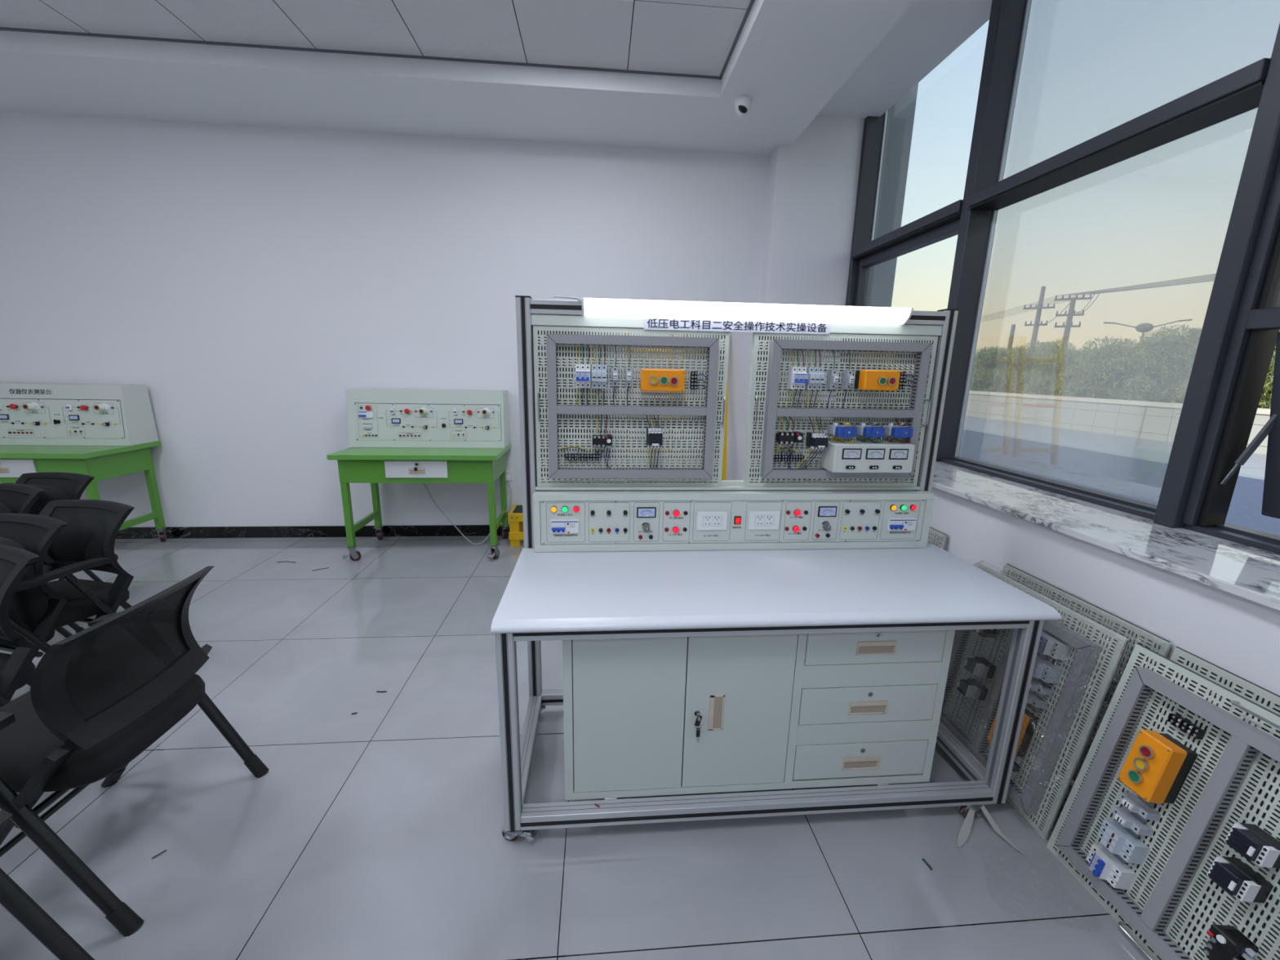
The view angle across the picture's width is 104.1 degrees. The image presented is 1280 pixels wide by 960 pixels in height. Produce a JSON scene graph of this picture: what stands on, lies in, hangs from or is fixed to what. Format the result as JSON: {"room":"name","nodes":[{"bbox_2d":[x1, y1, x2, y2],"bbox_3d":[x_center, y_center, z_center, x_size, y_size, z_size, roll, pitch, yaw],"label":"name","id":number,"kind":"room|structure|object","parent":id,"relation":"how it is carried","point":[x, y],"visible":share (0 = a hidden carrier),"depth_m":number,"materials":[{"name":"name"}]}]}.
{"room":"electrical training classroom","nodes":[
{"label":"electrical training classroom","id":0,"kind":"room"},
{"bbox_2d":[0,111,770,527],"bbox_3d":[-2.877,-1.341,3.986,9.320,3.700,0.220,0,13,-5],"label":"wall","id":1,"kind":"structure","parent":0,"point":[251,277],"depth_m":3.88,"materials":[{"name":"white paint"}]},
{"bbox_2d":[115,524,509,538],"bbox_3d":[-3.188,0.442,4.241,8.345,0.098,0.012,0,13,-5],"label":"baseboard","id":2,"kind":"structure","parent":1,"relation":"attached to","point":[171,532],"depth_m":4.26,"materials":[{"name":"black stone"}]},
{"bbox_2d":[506,470,513,480],"bbox_3d":[-1.137,-0.035,4.285,0.084,0.090,0.046,0,13,-5],"label":"wall socket","id":3,"kind":"object","parent":1,"relation":"attached to","point":[509,477],"visible":0.63,"depth_m":4.30,"materials":[{"name":"white plastic"}]},
{"bbox_2d":[749,115,864,479],"bbox_3d":[1.392,-1.131,4.195,0.775,3.360,0.170,0,13,-5],"label":"wall","id":4,"kind":"structure","parent":1,"relation":"attached to","point":[813,180],"depth_m":3.90,"materials":[{"name":"white paint"}]},
{"bbox_2d":[0,0,991,154],"bbox_3d":[-2.370,-1.706,-1.047,9.100,0.375,9.490,0,13,-5],"label":"ceiling","id":5,"kind":"structure","parent":0,"point":[798,61],"depth_m":3.08,"materials":[{"name":"white paint"}]},
{"bbox_2d":[0,0,751,75],"bbox_3d":[-3.012,-1.544,-1.466,7.753,0.005,8.708,0,13,-5],"label":"ceiling panel","id":6,"kind":"object","parent":5,"relation":"attached to","point":[686,37],"depth_m":2.67,"materials":[{"name":"tile"}]},
{"bbox_2d":[0,0,754,79],"bbox_3d":[-3.011,-1.538,-1.463,7.755,0.008,8.710,0,13,-5],"label":"trim","id":7,"kind":"structure","parent":5,"relation":"attached to","point":[752,2],"depth_m":2.89,"materials":[{"name":"grey"}]},
{"bbox_2d":[734,94,752,117],"bbox_3d":[0.650,-2.338,3.138,0.110,0.102,0.118,0,13,-5],"label":"security camera","id":8,"kind":"object","parent":5,"relation":"attached to","point":[743,104],"visible":1,"depth_m":3.10,"materials":[{"name":"white plastic"}]},
{"bbox_2d":[0,535,1197,959],"bbox_3d":[-2.523,1.585,-0.320,9.320,0.120,9.890,0,13,-5],"label":"floor","id":9,"kind":"structure","parent":0,"point":[375,833],"depth_m":1.58,"materials":[{"name":"tile"}]},
{"bbox_2d":[0,544,39,706],"bbox_3d":[-2.281,0.688,1.573,0.567,0.837,0.535,4,13,11],"label":"mesh chair","id":10,"kind":"object","parent":9,"relation":"on","point":[17,669],"visible":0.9,"depth_m":1.63,"materials":[{"name":"black plastic"}]},
{"bbox_2d":[0,513,68,686],"bbox_3d":[-2.574,0.606,1.912,0.567,0.837,0.535,4,13,12],"label":"mesh chair","id":11,"kind":"object","parent":9,"relation":"on","point":[35,534],"visible":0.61,"depth_m":1.95,"materials":[{"name":"black plastic"}]},
{"bbox_2d":[0,483,84,632],"bbox_3d":[-3.247,0.484,2.400,0.567,0.837,0.535,4,13,12],"label":"mesh chair","id":12,"kind":"object","parent":9,"relation":"on","point":[14,498],"visible":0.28,"depth_m":2.49,"materials":[{"name":"black plastic"}]},
{"bbox_2d":[0,693,94,959],"bbox_3d":[-1.476,0.871,0.823,0.535,0.837,0.567,0,13,-5],"label":"mesh chair","id":13,"kind":"object","parent":9,"relation":"on","point":[13,898],"visible":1,"depth_m":1.12,"materials":[{"name":"black plastic"}]},
{"bbox_2d":[0,499,134,644],"bbox_3d":[-2.538,0.556,2.139,0.567,0.837,0.535,4,13,11],"label":"mesh chair","id":14,"kind":"object","parent":9,"relation":"on","point":[87,541],"visible":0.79,"depth_m":2.21,"materials":[{"name":"black plastic"}]},
{"bbox_2d":[11,471,132,654],"bbox_3d":[-3.312,0.421,2.680,0.567,0.837,0.535,3,13,9],"label":"mesh chair","id":15,"kind":"object","parent":9,"relation":"on","point":[57,486],"visible":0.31,"depth_m":2.77,"materials":[{"name":"black plastic"}]},
{"bbox_2d":[0,440,166,559],"bbox_3d":[-4.418,0.156,3.743,1.182,0.826,0.614,0,13,-5],"label":"desk","id":16,"kind":"object","parent":9,"relation":"on","point":[99,462],"visible":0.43,"depth_m":3.56,"materials":[{"name":"green metal"}]},
{"bbox_2d":[0,382,159,445],"bbox_3d":[-4.423,-0.497,3.752,1.178,0.444,0.299,0,13,-5],"label":"console","id":17,"kind":"object","parent":16,"relation":"on","point":[42,414],"visible":1,"depth_m":3.68,"materials":[{"name":"white metal"}]},
{"bbox_2d":[53,419,60,424],"bbox_3d":[-4.286,-0.428,3.662,0.030,0.035,0.033,0,13,-5],"label":"switch","id":18,"kind":"object","parent":17,"relation":"attached to","point":[55,421],"depth_m":3.66,"materials":[{"name":"black plastic"}]},
{"bbox_2d":[0,440,160,458],"bbox_3d":[-4.410,-0.229,3.658,1.182,0.036,0.613,0,13,-5],"label":"countertop","id":19,"kind":"structure","parent":16,"relation":"on","point":[6,451],"depth_m":3.52,"materials":[{"name":"green"}]},
{"bbox_2d":[0,565,268,936],"bbox_3d":[-1.593,0.727,1.454,0.535,0.837,0.567,0,13,-5],"label":"mesh chair","id":20,"kind":"object","parent":9,"relation":"on","point":[101,695],"visible":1,"depth_m":1.31,"materials":[{"name":"black plastic"}]},
{"bbox_2d":[326,443,511,560],"bbox_3d":[-1.665,0.159,3.971,1.182,0.826,0.614,0,13,-5],"label":"desk","id":21,"kind":"object","parent":9,"relation":"on","point":[374,466],"visible":0.99,"depth_m":3.68,"materials":[{"name":"green metal"}]},
{"bbox_2d":[326,443,511,460],"bbox_3d":[-1.658,-0.227,3.886,1.182,0.036,0.613,0,13,-5],"label":"countertop","id":22,"kind":"structure","parent":21,"relation":"on","point":[351,453],"depth_m":3.64,"materials":[{"name":"green"}]},
{"bbox_2d":[346,387,510,448],"bbox_3d":[-1.670,-0.495,3.980,1.178,0.444,0.299,0,13,-5],"label":"console","id":23,"kind":"object","parent":21,"relation":"on","point":[378,417],"visible":1,"depth_m":3.89,"materials":[{"name":"white metal"}]},
{"bbox_2d":[422,481,511,544],"bbox_3d":[-1.484,0.221,4.178,0.788,0.623,0.181,-1,13,-9],"label":"power cable","id":24,"kind":"object","parent":9,"relation":"on","point":[507,482],"visible":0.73,"depth_m":4.19,"materials":[{"name":"grey plastic"}]},
{"bbox_2d":[507,504,524,546],"bbox_3d":[-0.898,0.385,4.253,0.388,0.291,0.283,0,13,-5],"label":"step stool","id":25,"kind":"object","parent":9,"relation":"on","point":[515,515],"visible":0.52,"depth_m":4.11,"materials":[{"name":"yellow plastic"}]},
{"bbox_2d":[490,295,1061,841],"bbox_3d":[0.407,0.244,1.742,1.707,1.707,0.661,0,13,-5],"label":"workbench","id":26,"kind":"object","parent":9,"relation":"on","point":[547,596],"visible":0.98,"depth_m":1.64,"materials":[{"name":"silver metal"}]},
{"bbox_2d":[533,325,729,486],"bbox_3d":[-0.027,-0.260,1.864,0.726,0.598,0.118,0,13,-5],"label":"board","id":27,"kind":"object","parent":26,"relation":"on","point":[569,406],"visible":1,"depth_m":1.88,"materials":[{"name":"grey metal"}]},
{"bbox_2d":[553,295,913,324],"bbox_3d":[0.349,-0.616,1.807,1.314,0.064,0.048,0,13,-5],"label":"lamp","id":28,"kind":"object","parent":26,"relation":"attached to","point":[590,306],"visible":1,"depth_m":1.80,"materials":[{"name":"white"}]},
{"bbox_2d":[533,490,934,551],"bbox_3d":[0.386,0.163,1.970,1.586,0.230,0.065,0,13,-5],"label":"control console","id":29,"kind":"object","parent":26,"relation":"on","point":[564,521],"visible":1,"depth_m":1.96,"materials":[{"name":"white metal"}]},
{"bbox_2d":[551,506,556,512],"bbox_3d":[-0.326,0.111,1.885,0.023,0.023,0.012,0,13,-5],"label":"lamp","id":30,"kind":"object","parent":29,"relation":"attached to","point":[553,508],"depth_m":1.88,"materials":[{"name":"yellow plastic"}]},
{"bbox_2d":[561,506,568,512],"bbox_3d":[-0.284,0.111,1.888,0.023,0.023,0.012,0,13,-5],"label":"lamp","id":31,"kind":"object","parent":29,"relation":"attached to","point":[564,508],"depth_m":1.88,"materials":[{"name":"green plastic"}]},
{"bbox_2d":[573,506,579,512],"bbox_3d":[-0.242,0.111,1.892,0.023,0.023,0.012,0,13,-5],"label":"lamp","id":32,"kind":"object","parent":29,"relation":"attached to","point":[575,508],"depth_m":1.89,"materials":[{"name":"red plastic"}]},
{"bbox_2d":[672,526,679,533],"bbox_3d":[0.140,0.194,1.942,0.026,0.026,0.012,0,13,-5],"label":"lamp","id":33,"kind":"object","parent":29,"relation":"attached to","point":[675,529],"depth_m":1.94,"materials":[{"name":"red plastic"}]},
{"bbox_2d":[672,509,679,516],"bbox_3d":[0.141,0.129,1.927,0.026,0.026,0.012,0,13,-5],"label":"lamp","id":34,"kind":"object","parent":29,"relation":"attached to","point":[676,513],"depth_m":1.92,"materials":[{"name":"red plastic"}]},
{"bbox_2d":[733,515,741,524],"bbox_3d":[0.383,0.158,1.958,0.027,0.033,0.004,0,13,-5],"label":"rocker switch","id":35,"kind":"object","parent":29,"relation":"attached to","point":[737,519],"depth_m":1.95,"materials":[{"name":"red plastic"}]},
{"bbox_2d":[792,525,799,532],"bbox_3d":[0.621,0.195,1.982,0.026,0.026,0.012,0,13,-5],"label":"lamp","id":36,"kind":"object","parent":29,"relation":"attached to","point":[795,528],"depth_m":1.98,"materials":[{"name":"red plastic"}]},
{"bbox_2d":[794,509,800,515],"bbox_3d":[0.622,0.129,1.967,0.026,0.026,0.012,0,13,-5],"label":"lamp","id":37,"kind":"object","parent":29,"relation":"attached to","point":[797,512],"depth_m":1.96,"materials":[{"name":"red plastic"}]},
{"bbox_2d":[889,504,896,511],"bbox_3d":[1.015,0.111,1.996,0.023,0.023,0.012,0,13,-5],"label":"lamp","id":38,"kind":"object","parent":29,"relation":"attached to","point":[892,507],"depth_m":1.99,"materials":[{"name":"yellow plastic"}]},
{"bbox_2d":[900,504,906,511],"bbox_3d":[1.057,0.111,1.999,0.023,0.023,0.012,0,13,-5],"label":"lamp","id":39,"kind":"object","parent":29,"relation":"attached to","point":[903,507],"depth_m":2.00,"materials":[{"name":"green plastic"}]},
{"bbox_2d":[910,504,916,510],"bbox_3d":[1.099,0.111,2.002,0.023,0.023,0.012,0,13,-5],"label":"lamp","id":40,"kind":"object","parent":29,"relation":"attached to","point":[913,507],"depth_m":2.00,"materials":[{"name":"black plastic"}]},
{"bbox_2d":[562,630,955,799],"bbox_3d":[0.359,0.686,1.817,1.232,0.595,0.484,0,13,-5],"label":"storage cabinet","id":41,"kind":"object","parent":26,"relation":"on","point":[807,710],"visible":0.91,"depth_m":1.58,"materials":[{"name":"grey metal"}]},
{"bbox_2d":[694,711,702,742],"bbox_3d":[0.181,0.778,1.560,0.024,0.101,0.030,0,13,-5],"label":"keys","id":42,"kind":"object","parent":41,"relation":"hanging from","point":[699,717],"visible":1,"depth_m":1.55,"materials":[{"name":"silver metal"}]},
{"bbox_2d":[742,332,937,486],"bbox_3d":[0.789,-0.256,1.913,0.726,0.598,0.156,0,13,-5],"label":"board","id":43,"kind":"object","parent":26,"relation":"on","point":[895,453],"visible":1,"depth_m":1.92,"materials":[{"name":"grey metal"}]},
{"bbox_2d":[845,465,855,469],"bbox_3d":[0.796,-0.048,1.885,0.036,0.013,0.010,0,13,-5],"label":"socket","id":44,"kind":"object","parent":43,"relation":"attached to","point":[847,467],"depth_m":1.88,"materials":[{"name":"black plastic"}]},
{"bbox_2d":[869,465,879,469],"bbox_3d":[0.888,-0.048,1.893,0.036,0.013,0.010,0,13,-5],"label":"socket","id":45,"kind":"object","parent":43,"relation":"attached to","point":[871,467],"depth_m":1.89,"materials":[{"name":"black plastic"}]},
{"bbox_2d":[892,465,902,469],"bbox_3d":[0.981,-0.048,1.901,0.036,0.013,0.010,0,13,-5],"label":"socket","id":46,"kind":"object","parent":43,"relation":"attached to","point":[894,467],"depth_m":1.90,"materials":[{"name":"black plastic"}]},
{"bbox_2d":[922,857,932,870],"bbox_3d":[0.878,1.174,1.524,0.006,0.006,0.035,-2,13,-13],"label":"wire offcut","id":47,"kind":"object","parent":9,"relation":"on","point":[923,859],"visible":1,"depth_m":1.52,"materials":[{"name":"green plastic"}]},
{"bbox_2d":[939,562,1128,839],"bbox_3d":[1.318,0.757,1.831,0.242,0.743,0.629,0,13,-5],"label":"board","id":48,"kind":"object","parent":9,"relation":"on","point":[1058,642],"visible":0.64,"depth_m":1.65,"materials":[{"name":"grey metal"}]},
{"bbox_2d":[961,563,1172,844],"bbox_3d":[1.446,0.760,1.804,0.175,0.749,0.629,0,13,-5],"label":"board","id":49,"kind":"object","parent":9,"relation":"on","point":[1148,639],"visible":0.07,"depth_m":1.64,"materials":[{"name":"grey metal"}]},
{"bbox_2d":[1046,643,1279,959],"bbox_3d":[1.368,0.888,1.231,0.200,0.714,0.598,0,13,-5],"label":"board","id":50,"kind":"object","parent":9,"relation":"on","point":[1233,759],"visible":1,"depth_m":1.27,"materials":[{"name":"grey metal"}]},
{"bbox_2d":[1100,646,1279,959],"bbox_3d":[1.491,0.891,1.207,0.121,0.721,0.598,0,13,-5],"label":"board","id":51,"kind":"object","parent":9,"relation":"on","point":[1240,686],"visible":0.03,"depth_m":1.30,"materials":[{"name":"grey metal"}]},
{"bbox_3d":[1.150,1.184,1.474,0.293,0.013,0.275,0,13,-5],"label":"plastic sheet","id":52,"kind":"object","parent":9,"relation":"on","visible":0},
{"bbox_2d":[956,805,1028,856],"bbox_3d":[1.107,1.128,1.609,0.203,0.062,0.142,0,13,-5],"label":"strip","id":53,"kind":"object","parent":52,"relation":"on","point":[965,831],"visible":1,"depth_m":1.63,"materials":[{"name":"grey"}]},
{"bbox_2d":[855,83,918,420],"bbox_3d":[-2.916,-3.185,8.113,9.520,5.500,8.940,0,13,-5],"label":"wall","id":54,"kind":"structure","parent":0,"point":[901,114],"depth_m":4.10,"materials":[{"name":"grey paint"}]},
{"bbox_2d":[791,442,1279,946],"bbox_3d":[1.921,1.078,-0.067,0.500,0.926,9.490,0,13,-5],"label":"wall","id":55,"kind":"structure","parent":0,"point":[1240,636],"depth_m":1.56,"materials":[{"name":"white paint"}]},
{"bbox_2d":[834,108,889,420],"bbox_3d":[1.761,-1.649,3.993,0.165,2.567,0.055,0,13,-5],"label":"window frame","id":56,"kind":"structure","parent":55,"relation":"attached to","point":[874,134],"depth_m":3.85,"materials":[{"name":"grey metal"}]},
{"bbox_2d":[842,200,963,439],"bbox_3d":[1.800,-1.513,3.385,0.176,2.567,1.213,0,13,-5],"label":"window","id":57,"kind":"structure","parent":55,"relation":"in","point":[943,224],"depth_m":3.33,"materials":[{"name":"grey"}]},
{"bbox_2d":[926,526,947,550],"bbox_3d":[1.363,0.554,2.728,0.188,0.748,0.629,0,13,-5],"label":"board","id":58,"kind":"object","parent":55,"relation":"attached to","point":[935,537],"visible":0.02,"depth_m":2.42,"materials":[{"name":"grey metal"}]},
{"bbox_2d":[935,0,1031,461],"bbox_3d":[1.863,-1.371,2.756,0.165,2.567,0.082,0,13,-5],"label":"window frame","id":59,"kind":"structure","parent":55,"relation":"attached to","point":[1008,22],"depth_m":2.70,"materials":[{"name":"grey metal"}]},
{"bbox_2d":[804,436,1279,611],"bbox_3d":[1.914,0.630,-0.251,0.535,0.027,9.330,0,13,-5],"label":"windowsill","id":60,"kind":"structure","parent":55,"relation":"on","point":[1246,572],"depth_m":1.66,"materials":[{"name":"white stone"}]},
{"bbox_2d":[939,57,1271,519],"bbox_3d":[1.904,-1.231,2.131,0.176,2.567,1.223,0,13,-5],"label":"window","id":61,"kind":"structure","parent":55,"relation":"in","point":[1238,92],"depth_m":1.97,"materials":[{"name":"grey metal"}]},
{"bbox_2d":[1153,22,1279,528],"bbox_3d":[1.966,-1.089,1.500,0.165,2.567,0.075,0,13,-5],"label":"window frame","id":62,"kind":"structure","parent":55,"relation":"attached to","point":[1263,153],"depth_m":1.60,"materials":[{"name":"grey metal"}]},
{"bbox_2d":[1182,156,1279,554],"bbox_3d":[2.051,-0.949,0.881,0.264,2.567,1.225,0,13,-5],"label":"window","id":63,"kind":"structure","parent":55,"relation":"in","point":[1255,335],"depth_m":1.60,"materials":[{"name":"grey metal"}]},
{"label":"outside","id":64,"kind":"structure","parent":0,"visible":0},
{"bbox_2d":[879,382,1279,535],"bbox_3d":[43.556,-4.972,33.325,87.700,0.250,180.000,0,13,-5],"label":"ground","id":65,"kind":"structure","parent":64,"point":[1135,468],"depth_m":8.99,"materials":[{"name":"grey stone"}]},
{"bbox_2d":[969,354,1001,391],"bbox_3d":[23.177,-7.700,35.465,4.594,3.499,4.951,0,13,-5],"label":"tree","id":66,"kind":"object","parent":65,"relation":"on","point":[976,365],"visible":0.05,"depth_m":34.20,"materials":[{"name":"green plant"}]},
{"bbox_2d":[969,346,1032,393],"bbox_3d":[22.337,-6.703,31.235,4.369,3.458,3.818,12,16,39],"label":"tree","id":67,"kind":"object","parent":65,"relation":"on","point":[997,366],"visible":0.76,"depth_m":30.72,"materials":[{"name":"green plant"}]},
{"bbox_2d":[999,324,1015,392],"bbox_3d":[27.014,-8.778,36.782,2.000,5.150,0.410,9,15,33],"label":"pole","id":68,"kind":"object","parent":65,"relation":"on","point":[1013,326],"visible":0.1,"depth_m":36.32,"materials":[{"name":"grey concrete"}]},
{"bbox_2d":[1001,338,1076,395],"bbox_3d":[23.712,-6.338,29.027,4.370,3.665,4.147,8,14,28],"label":"tree","id":69,"kind":"object","parent":65,"relation":"on","point":[1043,345],"visible":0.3,"depth_m":29.24,"materials":[{"name":"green plant"}]},
{"bbox_2d":[1023,286,1055,372],"bbox_3d":[27.196,-9.463,34.586,1.700,7.450,0.410,9,15,33],"label":"pole","id":70,"kind":"object","parent":65,"relation":"on","point":[1038,307],"visible":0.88,"depth_m":34.09,"materials":[{"name":"grey concrete"}]},
{"bbox_2d":[980,280,1214,322],"bbox_3d":[28.092,-11.637,34.716,1.118,2.356,43.537,6,14,23],"label":"overhead wire","id":71,"kind":"object","parent":70,"relation":"attached to","point":[1212,280],"visible":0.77,"depth_m":22.54,"materials":[{"name":"grey metal"}]},
{"bbox_2d":[981,276,1215,319],"bbox_3d":[27.416,-11.878,35.084,0.648,2.432,43.678,6,14,22],"label":"overhead wire","id":72,"kind":"object","parent":70,"relation":"attached to","point":[1209,277],"visible":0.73,"depth_m":22.19,"materials":[{"name":"grey metal"}]},
{"bbox_2d":[982,277,1214,319],"bbox_3d":[27.641,-11.798,34.962,0.804,2.406,43.629,6,14,22],"label":"overhead wire","id":73,"kind":"object","parent":70,"relation":"attached to","point":[1212,277],"visible":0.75,"depth_m":22.07,"materials":[{"name":"grey metal"}]},
{"bbox_2d":[981,273,1216,316],"bbox_3d":[26.963,-12.038,35.325,0.337,2.482,43.779,6,13,21],"label":"overhead wire","id":74,"kind":"object","parent":70,"relation":"attached to","point":[1214,273],"visible":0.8,"depth_m":22.12,"materials":[{"name":"grey metal"}]},
{"bbox_2d":[982,275,1215,317],"bbox_3d":[27.189,-11.958,35.205,0.492,2.456,43.728,6,14,21],"label":"overhead wire","id":75,"kind":"object","parent":70,"relation":"attached to","point":[1211,275],"visible":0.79,"depth_m":22.25,"materials":[{"name":"grey metal"}]},
{"bbox_2d":[983,279,1214,320],"bbox_3d":[27.867,-11.717,34.840,0.961,2.382,43.582,6,14,22],"label":"overhead wire","id":76,"kind":"object","parent":70,"relation":"attached to","point":[1209,279],"visible":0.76,"depth_m":22.24,"materials":[{"name":"grey metal"}]},
{"bbox_2d":[1016,350,1102,398],"bbox_3d":[27.445,-6.823,32.383,5.050,3.291,8.933,0,13,-5],"label":"tree","id":77,"kind":"object","parent":65,"relation":"on","point":[1077,350],"visible":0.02,"depth_m":33.42,"materials":[{"name":"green plant"}]},
{"bbox_2d":[1022,346,1108,398],"bbox_3d":[23.018,-5.508,26.434,4.144,3.221,4.741,-5,14,-24],"label":"tree","id":78,"kind":"object","parent":65,"relation":"on","point":[1060,363],"visible":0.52,"depth_m":26.39,"materials":[{"name":"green plant"}]},
{"bbox_2d":[1053,293,1092,350],"bbox_3d":[25.553,-7.900,30.175,1.700,6.260,0.410,9,15,33],"label":"pole","id":79,"kind":"object","parent":65,"relation":"on","point":[1068,324],"visible":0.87,"depth_m":29.65,"materials":[{"name":"grey concrete"}]},
{"bbox_2d":[1076,291,1101,313],"bbox_3d":[25.365,-10.025,28.216,0.033,0.970,2.169,5,13,17],"label":"wire","id":80,"kind":"object","parent":79,"relation":"attached to","point":[1100,291],"visible":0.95,"depth_m":27.93,"materials":[{"name":"black plastic"}]},
{"bbox_2d":[881,387,1270,454],"bbox_3d":[12.260,-2.607,17.392,0.420,0.900,27.000,0,13,-5],"label":"wall","id":81,"kind":"structure","parent":65,"relation":"on","point":[1152,420],"depth_m":13.71,"materials":[{"name":"beige tile"}]},
{"bbox_2d":[1048,336,1185,401],"bbox_3d":[23.095,-5.172,24.214,4.429,3.555,5.249,-4,14,-22],"label":"tree","id":82,"kind":"object","parent":65,"relation":"on","point":[1116,365],"visible":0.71,"depth_m":23.80,"materials":[{"name":"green plant"}]},
{"bbox_2d":[1103,319,1191,348],"bbox_3d":[41.702,-10.144,41.829,1.072,6.170,5.206,-11,17,-42],"label":"street lamp","id":83,"kind":"object","parent":65,"relation":"on","point":[1143,327],"visible":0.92,"depth_m":41.01,"materials":[{"name":"grey metal"}]},
{"bbox_2d":[1105,323,1202,403],"bbox_3d":[23.389,-4.689,21.436,4.405,3.767,4.196,6,14,21],"label":"tree","id":84,"kind":"object","parent":65,"relation":"on","point":[1170,348],"visible":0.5,"depth_m":21.32,"materials":[{"name":"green plant"}]},
{"bbox_2d":[1121,354,1265,401],"bbox_3d":[26.892,-4.951,23.898,4.651,3.415,7.553,4,13,12],"label":"tree","id":85,"kind":"object","parent":65,"relation":"on","point":[1178,354],"visible":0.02,"depth_m":24.57,"materials":[{"name":"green plant"}]},
{"bbox_2d":[1159,341,1275,408],"bbox_3d":[23.545,-3.948,19.284,4.570,3.241,4.907,0,13,-5],"label":"tree","id":86,"kind":"object","parent":65,"relation":"on","point":[1193,348],"visible":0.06,"depth_m":19.95,"materials":[{"name":"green plant"}]},
{"bbox_2d":[1258,357,1274,408],"bbox_3d":[22.901,-3.237,16.124,4.342,3.263,4.869,0,13,-5],"label":"tree","id":87,"kind":"object","parent":65,"relation":"on","point":[1268,384],"visible":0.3,"depth_m":17.42,"materials":[{"name":"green plant"}]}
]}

